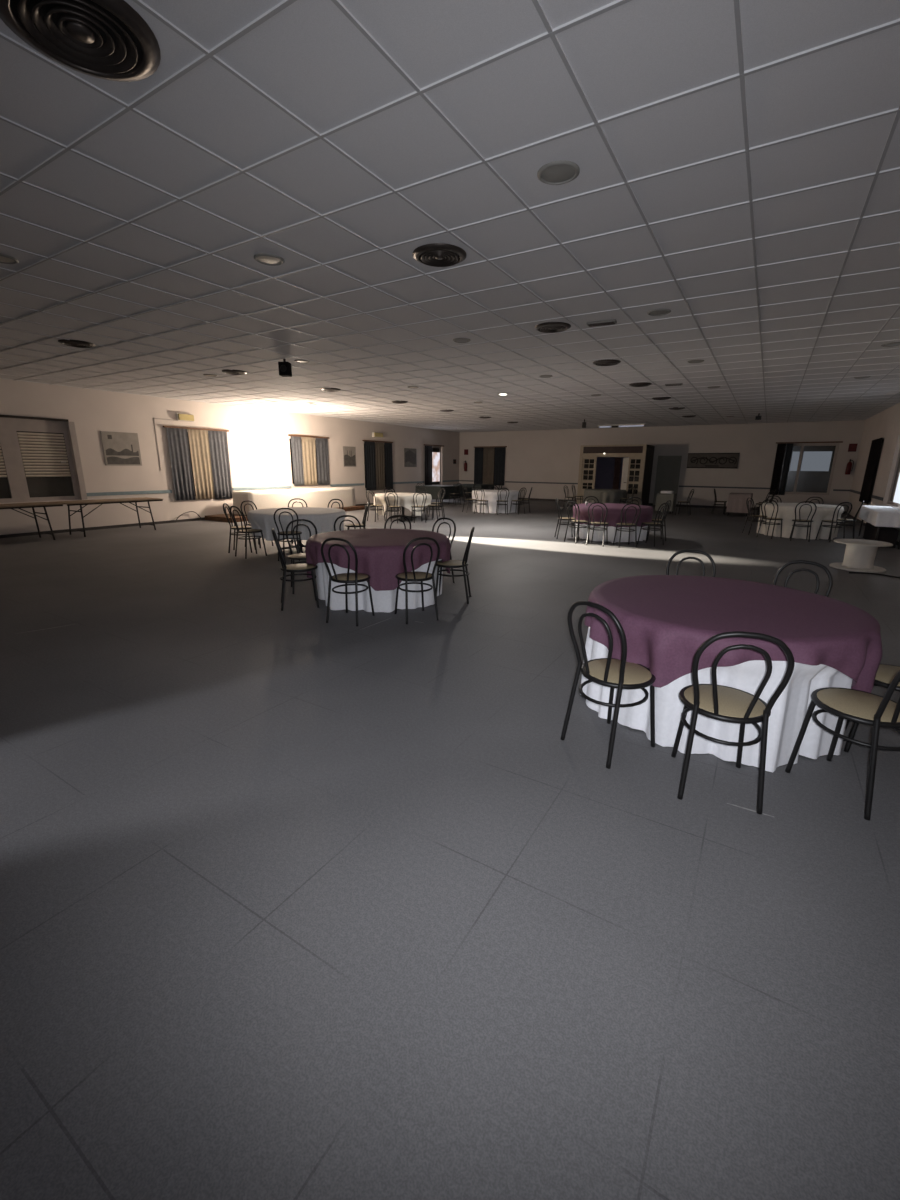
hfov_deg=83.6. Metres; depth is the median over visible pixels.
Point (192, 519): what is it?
baseboard
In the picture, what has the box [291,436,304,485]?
curtain
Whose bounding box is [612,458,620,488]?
curtain
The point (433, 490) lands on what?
tablecloth
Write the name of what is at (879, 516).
tablecloth
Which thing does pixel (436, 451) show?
window
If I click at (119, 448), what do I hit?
picture
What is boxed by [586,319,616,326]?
ceiling vent
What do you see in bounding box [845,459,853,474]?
fire extinguisher
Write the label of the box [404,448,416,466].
picture
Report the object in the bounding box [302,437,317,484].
curtain
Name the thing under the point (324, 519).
tablecloth
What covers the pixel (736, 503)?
tablecloth
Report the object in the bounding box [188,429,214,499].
curtain
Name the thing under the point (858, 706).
bentwood chair
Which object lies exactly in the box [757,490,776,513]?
bentwood chair
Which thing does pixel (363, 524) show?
bentwood chair
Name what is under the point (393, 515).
bentwood chair
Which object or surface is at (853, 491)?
trim
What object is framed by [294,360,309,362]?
recessed light
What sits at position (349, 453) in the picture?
picture
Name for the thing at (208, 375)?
recessed light
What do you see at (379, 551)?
tablecloth
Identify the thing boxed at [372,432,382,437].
emergency light
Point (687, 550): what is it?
bentwood chair
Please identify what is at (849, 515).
baseboard
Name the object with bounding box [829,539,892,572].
table
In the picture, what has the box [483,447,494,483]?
curtain
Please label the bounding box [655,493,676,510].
tablecloth
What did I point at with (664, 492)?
folded cloth
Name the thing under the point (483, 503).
bentwood chair
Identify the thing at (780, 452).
curtain
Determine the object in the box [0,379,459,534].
wall
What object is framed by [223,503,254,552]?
bentwood chair
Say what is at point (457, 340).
recessed light
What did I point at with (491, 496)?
tablecloth
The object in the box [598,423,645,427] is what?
light
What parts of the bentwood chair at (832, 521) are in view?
leg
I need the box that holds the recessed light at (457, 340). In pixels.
[453,338,470,342]
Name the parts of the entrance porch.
door pane, door pane, door, door pane, door, door pane, door, door pane, door pane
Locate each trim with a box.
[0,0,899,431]
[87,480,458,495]
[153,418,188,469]
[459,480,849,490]
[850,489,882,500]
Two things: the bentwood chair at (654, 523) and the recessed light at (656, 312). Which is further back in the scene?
the bentwood chair at (654, 523)
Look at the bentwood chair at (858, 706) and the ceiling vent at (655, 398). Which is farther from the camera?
the ceiling vent at (655, 398)
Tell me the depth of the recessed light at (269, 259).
4.29 m
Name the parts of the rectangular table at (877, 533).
leg, leg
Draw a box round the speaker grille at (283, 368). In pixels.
[280,365,286,371]
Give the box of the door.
[653,456,681,505]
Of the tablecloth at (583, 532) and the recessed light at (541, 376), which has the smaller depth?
the recessed light at (541, 376)
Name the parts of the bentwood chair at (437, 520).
leg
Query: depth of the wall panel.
20.48 m
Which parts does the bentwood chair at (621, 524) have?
leg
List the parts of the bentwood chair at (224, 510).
leg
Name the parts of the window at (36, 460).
pane, pane, casing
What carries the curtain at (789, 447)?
hanging from the rail at (831, 441)
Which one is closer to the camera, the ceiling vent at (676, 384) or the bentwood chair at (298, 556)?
the bentwood chair at (298, 556)
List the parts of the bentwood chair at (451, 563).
leg, leg, seat, leg, leg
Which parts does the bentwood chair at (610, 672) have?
leg, leg, leg, seat, leg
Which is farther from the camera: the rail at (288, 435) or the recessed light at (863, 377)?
the rail at (288, 435)
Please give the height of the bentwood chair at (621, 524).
0.904 m
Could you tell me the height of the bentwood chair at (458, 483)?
0.904 m
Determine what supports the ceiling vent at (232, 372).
in the ceiling
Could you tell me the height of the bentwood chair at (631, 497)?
0.904 m
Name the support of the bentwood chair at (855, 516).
on the floor at (295, 904)
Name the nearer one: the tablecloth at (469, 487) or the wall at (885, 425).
the wall at (885, 425)
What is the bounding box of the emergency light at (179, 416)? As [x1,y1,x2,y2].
[176,413,193,421]
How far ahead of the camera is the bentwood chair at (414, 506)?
14.49 m
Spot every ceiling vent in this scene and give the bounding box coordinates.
[0,0,160,81]
[58,339,95,347]
[222,369,246,374]
[321,388,340,391]
[391,401,406,403]
[412,243,465,266]
[534,322,570,332]
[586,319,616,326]
[593,359,620,365]
[629,382,651,386]
[652,397,670,399]
[665,383,682,385]
[669,407,684,409]
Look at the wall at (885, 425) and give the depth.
14.19 m
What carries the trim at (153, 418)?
attached to the wall at (258, 439)
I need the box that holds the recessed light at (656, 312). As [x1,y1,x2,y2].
[647,309,670,315]
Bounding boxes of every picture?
[100,431,141,465]
[343,446,355,466]
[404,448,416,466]
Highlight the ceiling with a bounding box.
[0,0,899,431]
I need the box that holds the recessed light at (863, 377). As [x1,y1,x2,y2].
[854,376,870,378]
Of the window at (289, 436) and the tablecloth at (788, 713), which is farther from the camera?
the window at (289, 436)
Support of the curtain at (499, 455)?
hanging from the rail at (479, 446)
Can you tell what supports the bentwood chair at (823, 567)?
on the floor at (295, 904)
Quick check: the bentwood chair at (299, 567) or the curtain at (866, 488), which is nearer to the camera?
the bentwood chair at (299, 567)
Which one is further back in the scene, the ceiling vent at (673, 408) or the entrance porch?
the entrance porch
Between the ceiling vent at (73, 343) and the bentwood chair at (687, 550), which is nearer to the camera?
the bentwood chair at (687, 550)
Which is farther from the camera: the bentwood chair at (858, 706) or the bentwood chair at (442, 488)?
the bentwood chair at (442, 488)
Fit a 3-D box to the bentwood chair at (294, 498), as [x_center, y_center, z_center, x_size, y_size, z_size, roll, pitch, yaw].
[-3.199,-1.679,10.661,0.415,0.904,0.476,-4,16,-18]
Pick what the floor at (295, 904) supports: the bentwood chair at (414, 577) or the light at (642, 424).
the bentwood chair at (414, 577)
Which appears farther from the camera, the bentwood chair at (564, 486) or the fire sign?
the bentwood chair at (564, 486)
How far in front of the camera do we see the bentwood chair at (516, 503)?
17.47 m
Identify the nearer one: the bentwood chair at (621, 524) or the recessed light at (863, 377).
the recessed light at (863, 377)
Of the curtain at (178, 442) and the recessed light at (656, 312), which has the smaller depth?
the recessed light at (656, 312)
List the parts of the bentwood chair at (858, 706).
leg, leg, seat, leg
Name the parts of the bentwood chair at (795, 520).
leg, leg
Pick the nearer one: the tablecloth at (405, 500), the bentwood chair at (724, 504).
the tablecloth at (405, 500)
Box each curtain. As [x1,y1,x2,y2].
[166,428,194,500]
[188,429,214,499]
[208,431,231,498]
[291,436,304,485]
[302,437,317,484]
[315,438,329,484]
[364,441,375,490]
[375,442,384,489]
[384,443,392,488]
[425,445,431,484]
[474,448,482,483]
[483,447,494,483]
[494,447,505,484]
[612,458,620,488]
[769,444,785,494]
[778,443,793,494]
[859,438,881,503]
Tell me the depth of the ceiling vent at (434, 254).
4.15 m
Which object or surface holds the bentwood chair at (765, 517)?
on the floor at (295, 904)
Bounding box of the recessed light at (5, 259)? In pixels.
[0,253,18,263]
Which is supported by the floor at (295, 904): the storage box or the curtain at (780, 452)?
the storage box
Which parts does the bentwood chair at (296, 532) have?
leg, leg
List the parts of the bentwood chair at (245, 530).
leg, leg, seat, leg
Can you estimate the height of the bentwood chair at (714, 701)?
0.904 m
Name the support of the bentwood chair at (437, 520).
on the floor at (295, 904)
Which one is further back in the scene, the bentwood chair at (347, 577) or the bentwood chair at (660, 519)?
the bentwood chair at (660, 519)
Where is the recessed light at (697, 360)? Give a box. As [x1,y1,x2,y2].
[688,359,703,362]
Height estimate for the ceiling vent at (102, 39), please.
0.034 m
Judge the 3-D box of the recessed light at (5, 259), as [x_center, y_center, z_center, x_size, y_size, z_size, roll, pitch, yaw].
[-3.873,-2.939,4.332,0.250,0.016,0.250,9,17,30]
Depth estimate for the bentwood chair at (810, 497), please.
13.16 m
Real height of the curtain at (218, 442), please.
1.950 m
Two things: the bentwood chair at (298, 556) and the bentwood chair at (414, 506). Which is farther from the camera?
the bentwood chair at (414, 506)
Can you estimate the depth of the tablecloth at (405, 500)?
14.99 m
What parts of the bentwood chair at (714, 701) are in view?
leg, leg, seat, leg, leg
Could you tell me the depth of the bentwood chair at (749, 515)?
12.53 m
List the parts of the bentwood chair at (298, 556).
leg, seat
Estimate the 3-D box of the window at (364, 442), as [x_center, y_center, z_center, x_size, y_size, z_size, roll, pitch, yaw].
[-3.109,-5.637,21.186,0.060,1.910,1.720,9,17,30]
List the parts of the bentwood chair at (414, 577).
leg, leg, seat, leg, leg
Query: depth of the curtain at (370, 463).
20.65 m
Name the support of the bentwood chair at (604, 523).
on the floor at (295, 904)
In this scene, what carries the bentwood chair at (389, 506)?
on the floor at (295, 904)
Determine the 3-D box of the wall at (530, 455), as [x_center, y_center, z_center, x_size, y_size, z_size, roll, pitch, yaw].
[7.647,-5.976,22.526,17.150,3.295,0.250,9,17,30]
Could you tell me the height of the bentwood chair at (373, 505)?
0.904 m
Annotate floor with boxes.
[0,497,899,1199]
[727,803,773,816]
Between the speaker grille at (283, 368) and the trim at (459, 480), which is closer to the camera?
the speaker grille at (283, 368)
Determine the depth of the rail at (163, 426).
14.21 m
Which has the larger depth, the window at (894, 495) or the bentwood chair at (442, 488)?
the bentwood chair at (442, 488)
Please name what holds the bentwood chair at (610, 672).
on the floor at (295, 904)
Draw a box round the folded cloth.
[660,491,672,493]
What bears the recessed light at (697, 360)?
in the ceiling
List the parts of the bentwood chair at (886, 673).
leg, seat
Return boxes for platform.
[205,505,364,522]
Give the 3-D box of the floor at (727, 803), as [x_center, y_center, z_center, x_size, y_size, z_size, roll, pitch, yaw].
[1.447,1.012,2.428,0.200,0.001,0.013,9,17,30]
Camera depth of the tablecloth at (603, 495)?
19.34 m
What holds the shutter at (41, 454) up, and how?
attached to the window at (36, 460)
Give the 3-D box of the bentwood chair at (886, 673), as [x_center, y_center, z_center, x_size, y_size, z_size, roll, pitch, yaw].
[2.584,0.449,2.839,0.476,0.904,0.415,11,18,34]
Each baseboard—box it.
[0,503,372,537]
[460,496,845,513]
[846,513,898,544]
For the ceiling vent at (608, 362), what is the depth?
8.33 m
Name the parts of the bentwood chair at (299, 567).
leg, seat, leg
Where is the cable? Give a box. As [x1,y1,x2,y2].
[849,572,899,577]
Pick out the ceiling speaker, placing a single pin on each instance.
(285, 370)
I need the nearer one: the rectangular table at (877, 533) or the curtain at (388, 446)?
the rectangular table at (877, 533)
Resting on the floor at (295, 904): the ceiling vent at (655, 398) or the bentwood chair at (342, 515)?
the bentwood chair at (342, 515)
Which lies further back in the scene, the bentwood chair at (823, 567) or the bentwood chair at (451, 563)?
the bentwood chair at (451, 563)
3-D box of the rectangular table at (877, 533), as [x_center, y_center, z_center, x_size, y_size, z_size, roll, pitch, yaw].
[9.741,-1.677,11.386,0.500,0.740,2.300,9,17,30]
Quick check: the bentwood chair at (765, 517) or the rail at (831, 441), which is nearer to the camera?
the bentwood chair at (765, 517)
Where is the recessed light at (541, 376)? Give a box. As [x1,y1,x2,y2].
[539,375,551,377]
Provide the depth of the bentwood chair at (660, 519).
11.32 m
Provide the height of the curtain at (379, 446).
1.930 m
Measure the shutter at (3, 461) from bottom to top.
0.956 m
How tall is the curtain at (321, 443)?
1.640 m
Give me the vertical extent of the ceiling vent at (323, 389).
0.034 m
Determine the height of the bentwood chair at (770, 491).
0.904 m
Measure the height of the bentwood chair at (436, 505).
0.904 m
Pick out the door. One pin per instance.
(668, 467)
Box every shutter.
[0,447,6,476]
[17,432,70,476]
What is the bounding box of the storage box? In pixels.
[863,522,898,547]
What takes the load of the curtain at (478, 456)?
hanging from the rail at (479, 446)
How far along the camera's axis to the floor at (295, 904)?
1.92 m
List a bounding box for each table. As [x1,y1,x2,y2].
[0,502,63,539]
[53,497,162,536]
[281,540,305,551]
[390,506,416,519]
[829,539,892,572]
[858,520,899,548]
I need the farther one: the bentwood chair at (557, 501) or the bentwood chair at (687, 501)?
the bentwood chair at (687, 501)
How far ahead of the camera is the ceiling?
3.38 m
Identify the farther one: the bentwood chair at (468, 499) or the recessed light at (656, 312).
the bentwood chair at (468, 499)
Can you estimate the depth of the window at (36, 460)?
11.38 m
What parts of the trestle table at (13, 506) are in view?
leg, leg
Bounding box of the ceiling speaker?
[278,359,291,376]
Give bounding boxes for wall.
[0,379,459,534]
[459,420,864,510]
[846,402,899,541]
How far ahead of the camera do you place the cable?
7.92 m
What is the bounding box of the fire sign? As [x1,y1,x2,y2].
[848,444,857,451]
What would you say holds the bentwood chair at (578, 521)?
on the floor at (295, 904)
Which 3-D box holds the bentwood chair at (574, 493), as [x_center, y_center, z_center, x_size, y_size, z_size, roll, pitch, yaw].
[5.238,-4.266,20.675,0.476,0.904,0.415,9,17,30]
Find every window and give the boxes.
[0,415,86,502]
[166,429,209,499]
[289,436,317,485]
[364,442,385,489]
[432,446,440,484]
[778,443,838,494]
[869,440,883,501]
[887,449,899,506]
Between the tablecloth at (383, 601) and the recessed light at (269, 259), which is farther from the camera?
the tablecloth at (383, 601)
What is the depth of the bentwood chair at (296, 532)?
8.56 m
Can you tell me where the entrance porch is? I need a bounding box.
[576,444,654,505]
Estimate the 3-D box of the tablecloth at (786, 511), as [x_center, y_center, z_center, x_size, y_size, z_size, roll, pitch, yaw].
[8.608,-1.976,12.447,1.705,0.749,1.711,9,17,30]
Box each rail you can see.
[163,426,228,431]
[288,435,329,438]
[362,440,392,442]
[474,446,506,447]
[776,441,842,443]
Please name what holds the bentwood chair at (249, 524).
on the floor at (295, 904)
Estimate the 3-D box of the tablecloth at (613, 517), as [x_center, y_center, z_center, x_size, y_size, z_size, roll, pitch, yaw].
[3.684,-1.943,11.471,1.739,0.410,1.743,9,17,30]
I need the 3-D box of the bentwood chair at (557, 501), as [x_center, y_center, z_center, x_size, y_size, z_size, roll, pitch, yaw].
[2.657,-1.872,11.577,0.476,0.904,0.415,1,15,3]
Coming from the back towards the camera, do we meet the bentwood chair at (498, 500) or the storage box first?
the bentwood chair at (498, 500)
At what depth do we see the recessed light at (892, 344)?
7.03 m
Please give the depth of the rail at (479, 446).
25.36 m
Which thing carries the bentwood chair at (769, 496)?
on the floor at (295, 904)
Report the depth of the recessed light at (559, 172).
2.99 m
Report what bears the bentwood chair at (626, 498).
on the floor at (295, 904)
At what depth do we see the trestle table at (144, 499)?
11.65 m
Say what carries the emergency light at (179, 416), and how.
attached to the wall at (258, 439)
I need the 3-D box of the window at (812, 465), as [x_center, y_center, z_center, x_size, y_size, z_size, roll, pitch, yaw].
[13.425,-4.961,19.097,1.860,1.870,0.060,9,17,30]
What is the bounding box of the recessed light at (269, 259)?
[254,253,284,265]
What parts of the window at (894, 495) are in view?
pane, daylight pane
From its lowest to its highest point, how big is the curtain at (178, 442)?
1.930 m
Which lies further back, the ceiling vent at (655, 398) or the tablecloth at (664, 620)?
the ceiling vent at (655, 398)
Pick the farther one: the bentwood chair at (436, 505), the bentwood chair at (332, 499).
the bentwood chair at (436, 505)
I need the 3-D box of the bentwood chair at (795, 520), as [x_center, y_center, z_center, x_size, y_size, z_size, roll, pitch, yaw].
[8.090,-1.818,11.550,0.415,0.904,0.476,9,17,28]
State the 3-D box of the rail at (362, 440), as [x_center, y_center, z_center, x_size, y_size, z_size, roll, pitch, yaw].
[-2.965,-6.567,20.865,0.085,0.045,1.900,9,17,30]
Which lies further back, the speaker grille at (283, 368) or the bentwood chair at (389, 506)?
the bentwood chair at (389, 506)
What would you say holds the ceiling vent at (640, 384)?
in the ceiling
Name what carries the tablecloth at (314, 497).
attached to the rectangular table
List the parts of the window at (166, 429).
frame, pane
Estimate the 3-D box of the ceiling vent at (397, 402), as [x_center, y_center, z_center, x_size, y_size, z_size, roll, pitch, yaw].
[-1.384,-5.432,13.833,0.450,0.034,0.450,9,17,30]
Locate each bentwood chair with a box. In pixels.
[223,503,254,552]
[230,506,266,558]
[240,500,273,547]
[272,528,319,610]
[274,508,302,560]
[286,519,316,593]
[288,498,306,543]
[321,538,374,625]
[327,499,343,508]
[334,515,360,530]
[345,502,368,529]
[366,490,385,521]
[384,515,410,528]
[385,491,401,522]
[394,537,439,623]
[411,491,426,522]
[426,490,443,520]
[428,488,444,517]
[432,517,455,582]
[435,526,474,603]
[449,483,461,504]
[462,487,476,512]
[474,487,488,513]
[496,488,508,514]
[509,488,525,513]
[519,487,531,511]
[554,498,574,538]
[560,601,655,768]
[563,486,575,506]
[564,501,588,543]
[571,485,582,505]
[586,502,608,546]
[613,503,640,546]
[620,487,635,503]
[626,497,641,504]
[637,503,668,546]
[647,500,670,540]
[666,549,715,576]
[671,631,794,813]
[675,489,693,515]
[711,488,726,513]
[742,498,766,534]
[753,491,774,514]
[756,500,782,538]
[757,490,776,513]
[766,496,781,502]
[773,560,832,596]
[785,670,899,819]
[789,501,816,541]
[805,497,823,503]
[815,502,851,541]
[834,501,863,538]
[843,664,899,752]
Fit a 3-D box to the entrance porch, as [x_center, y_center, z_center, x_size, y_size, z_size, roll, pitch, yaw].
[7.130,-5.369,21.774,2.680,2.500,1.792,9,17,30]
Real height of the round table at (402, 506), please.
0.740 m
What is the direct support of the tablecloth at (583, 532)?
attached to the round table
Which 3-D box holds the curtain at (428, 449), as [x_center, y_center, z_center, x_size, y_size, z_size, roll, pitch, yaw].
[-1.030,-6.400,24.163,0.036,1.930,0.651,9,17,30]
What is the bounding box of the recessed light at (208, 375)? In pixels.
[203,374,216,376]
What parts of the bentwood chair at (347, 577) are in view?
leg, leg, seat, leg, leg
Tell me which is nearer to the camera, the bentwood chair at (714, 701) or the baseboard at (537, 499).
the bentwood chair at (714, 701)
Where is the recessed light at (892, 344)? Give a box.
[881,342,899,346]
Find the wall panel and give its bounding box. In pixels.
[687,453,739,468]
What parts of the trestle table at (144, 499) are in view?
leg, leg, leg, leg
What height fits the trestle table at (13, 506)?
0.757 m
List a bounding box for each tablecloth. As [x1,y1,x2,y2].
[232,487,355,514]
[247,507,345,540]
[305,529,450,590]
[315,559,442,612]
[374,493,431,515]
[415,485,459,499]
[453,484,493,496]
[472,490,519,513]
[573,503,652,527]
[576,520,647,542]
[580,627,852,771]
[583,489,626,503]
[584,575,881,692]
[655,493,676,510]
[726,493,752,512]
[757,503,843,539]
[859,505,899,527]
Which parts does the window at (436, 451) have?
daylight pane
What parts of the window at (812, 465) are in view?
daylight pane, daylight pane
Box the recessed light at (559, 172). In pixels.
[537,160,579,184]
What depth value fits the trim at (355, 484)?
15.77 m
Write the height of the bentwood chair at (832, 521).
0.904 m
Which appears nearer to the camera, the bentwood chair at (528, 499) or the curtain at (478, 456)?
the bentwood chair at (528, 499)
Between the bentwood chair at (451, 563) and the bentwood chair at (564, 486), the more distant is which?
the bentwood chair at (564, 486)
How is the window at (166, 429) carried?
in the wall at (258, 439)
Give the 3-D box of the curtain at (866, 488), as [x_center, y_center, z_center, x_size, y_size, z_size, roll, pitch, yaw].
[12.629,-3.868,15.129,0.040,1.860,1.849,9,17,30]
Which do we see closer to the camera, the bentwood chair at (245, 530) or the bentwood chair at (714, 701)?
the bentwood chair at (714, 701)
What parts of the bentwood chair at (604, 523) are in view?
leg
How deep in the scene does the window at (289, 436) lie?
17.50 m
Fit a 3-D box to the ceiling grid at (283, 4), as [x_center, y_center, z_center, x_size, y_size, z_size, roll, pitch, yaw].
[0.654,-4.703,11.086,16.650,0.019,25.290,9,17,30]
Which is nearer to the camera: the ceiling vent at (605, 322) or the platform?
the ceiling vent at (605, 322)

